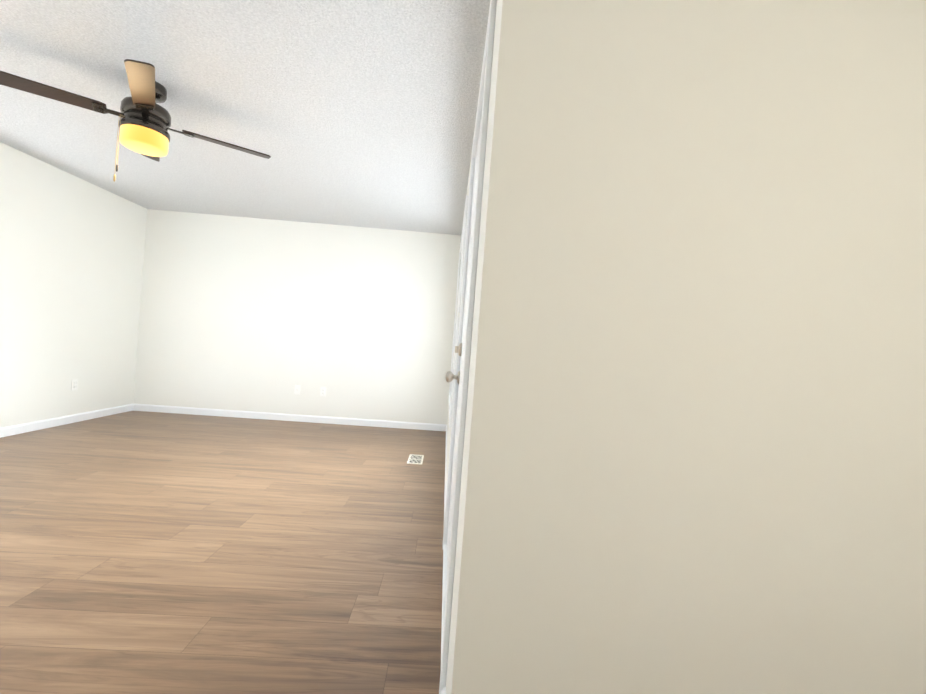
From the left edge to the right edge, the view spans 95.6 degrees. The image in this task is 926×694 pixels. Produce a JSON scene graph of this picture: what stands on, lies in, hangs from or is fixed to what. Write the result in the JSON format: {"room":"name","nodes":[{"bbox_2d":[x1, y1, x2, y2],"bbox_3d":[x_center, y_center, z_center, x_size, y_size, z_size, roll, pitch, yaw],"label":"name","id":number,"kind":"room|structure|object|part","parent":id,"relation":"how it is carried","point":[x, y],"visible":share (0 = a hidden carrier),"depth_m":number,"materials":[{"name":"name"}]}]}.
{"room":"empty living room","nodes":[
{"label":"empty living room","id":0,"kind":"room"},
{"bbox_2d":[0,142,146,427],"bbox_3d":[-3.877,-0.449,2.075,0.160,2.440,6.000,4,0,-2],"label":"wall","id":1,"kind":"structure","parent":0,"point":[72,247],"depth_m":4.06,"materials":[{"name":"paint"}]},
{"bbox_2d":[0,404,132,437],"bbox_3d":[-3.877,0.733,2.079,0.013,0.083,6.000,4,0,-2],"label":"baseboard","id":2,"kind":"structure","parent":1,"relation":"attached to","point":[32,426],"depth_m":4.12,"materials":[{"name":"white"}]},
{"bbox_2d":[71,379,77,390],"bbox_3d":[-3.933,0.384,4.253,0.008,0.114,0.070,4,0,-2],"label":"electrical outlet","id":3,"kind":"object","parent":1,"relation":"attached to","point":[74,384],"visible":1,"depth_m":4.25,"materials":[{"name":"white plastic"}]},
{"bbox_2d":[0,411,445,693],"bbox_3d":[-1.235,1.021,2.174,5.650,0.100,6.320,4,0,-2],"label":"floor","id":4,"kind":"structure","parent":0,"point":[144,552],"depth_m":1.95,"materials":[{"name":"brown wood"}]},
{"bbox_2d":[407,454,423,463],"bbox_3d":[-0.433,1.027,3.844,0.136,0.005,0.300,4,0,-2],"label":"floor vent","id":5,"kind":"object","parent":4,"relation":"in","point":[414,459],"visible":1,"depth_m":3.84,"materials":[{"name":"beige metal"}]},
{"bbox_2d":[0,0,489,234],"bbox_3d":[-1.047,-1.512,2.174,5.650,0.100,6.320,4,0,-2],"label":"ceiling","id":6,"kind":"structure","parent":0,"point":[359,113],"depth_m":2.51,"materials":[{"name":"white paint"}]},
{"bbox_2d":[0,59,270,181],"bbox_3d":[-1.846,-1.220,2.436,0.996,0.602,0.996,4,0,10],"label":"fan","id":7,"kind":"object","parent":6,"relation":"hanging from","point":[144,123],"visible":1,"depth_m":2.33,"materials":[{"name":"brown wood"}]},
{"bbox_2d":[133,209,460,424],"bbox_3d":[-2.010,-0.311,5.225,4.128,2.440,0.160,4,0,-2],"label":"wall","id":8,"kind":"structure","parent":0,"point":[251,314],"depth_m":5.14,"materials":[{"name":"paint"}]},
{"bbox_2d":[133,403,446,430],"bbox_3d":[-2.094,0.864,5.138,3.808,0.083,0.013,4,0,-2],"label":"baseboard","id":9,"kind":"structure","parent":8,"relation":"attached to","point":[286,417],"depth_m":5.13,"materials":[{"name":"white wood"}]},
{"bbox_2d":[294,385,300,394],"bbox_3d":[-2.030,0.525,5.138,0.070,0.114,0.016,4,0,-2],"label":"jack","id":10,"kind":"object","parent":8,"relation":"attached to","point":[297,390],"visible":1,"depth_m":5.14,"materials":[{"name":"white plastic"}]},
{"bbox_2d":[320,387,325,395],"bbox_3d":[-1.717,0.548,5.153,0.070,0.114,0.008,4,0,-2],"label":"electrical outlet","id":11,"kind":"object","parent":8,"relation":"attached to","point":[322,391],"visible":1,"depth_m":5.15,"materials":[{"name":"white plastic"}]},
{"bbox_2d":[446,0,572,693],"bbox_3d":[0.044,-0.158,3.167,0.160,2.440,4.420,4,0,-2],"label":"wall","id":12,"kind":"structure","parent":0,"point":[513,285],"depth_m":0.96,"materials":[{"name":"paint"}]},
{"bbox_2d":[441,544,446,657],"bbox_3d":[0.016,1.047,1.729,0.202,0.033,0.906,4,0,-2],"label":"door threshold sill","id":13,"kind":"structure","parent":12,"relation":"attached to","point":[444,587],"depth_m":1.79,"materials":[{"name":"white wood"}]},
{"bbox_2d":[443,426,446,532],"bbox_3d":[-0.150,1.009,3.729,0.013,0.083,2.971,4,0,-2],"label":"baseboard","id":14,"kind":"structure","parent":12,"relation":"attached to","point":[445,490],"depth_m":3.18,"materials":[{"name":"white"}]},
{"bbox_2d":[449,195,467,427],"bbox_3d":[0.019,-0.245,3.817,0.176,1.654,1.684,4,0,-2],"label":"window","id":15,"kind":"structure","parent":12,"relation":"in","point":[462,245],"depth_m":2.97,"materials":[{"name":"white"}]},
{"bbox_2d":[455,251,461,322],"bbox_3d":[-0.025,-0.254,3.815,0.071,1.491,1.528,4,0,-2],"label":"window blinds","id":16,"kind":"object","parent":15,"relation":"attached to","point":[458,287],"visible":0.04,"depth_m":4.47,"materials":[{"name":"white"}]},
{"bbox_2d":[445,118,481,576],"bbox_3d":[-0.007,0.024,1.725,0.115,1.990,0.890,4,0,-2],"label":"door leaf","id":17,"kind":"structure","parent":12,"relation":"in","point":[463,347],"depth_m":2.00,"materials":[{"name":"white paint"}]},
{"bbox_3d":[-0.047,0.081,2.107,0.071,0.206,0.066,4,0,-2],"label":"door hardware","id":18,"kind":"part","parent":17,"relation":"part of","materials":[{"name":"silver metal"}]},
{"bbox_2d":[439,0,496,693],"bbox_3d":[0.075,0.013,1.728,0.176,2.104,1.038,4,0,-2],"label":"door frame","id":19,"kind":"structure","parent":12,"relation":"attached to","point":[484,91],"depth_m":1.21,"materials":[{"name":"white wood"}]},
{"bbox_2d":[521,0,925,693],"bbox_3d":[0.959,-0.090,1.049,1.522,2.440,0.120,4,0,-2],"label":"wall","id":20,"kind":"structure","parent":0,"point":[731,486],"depth_m":0.98,"materials":[{"name":"paint"}]}
]}

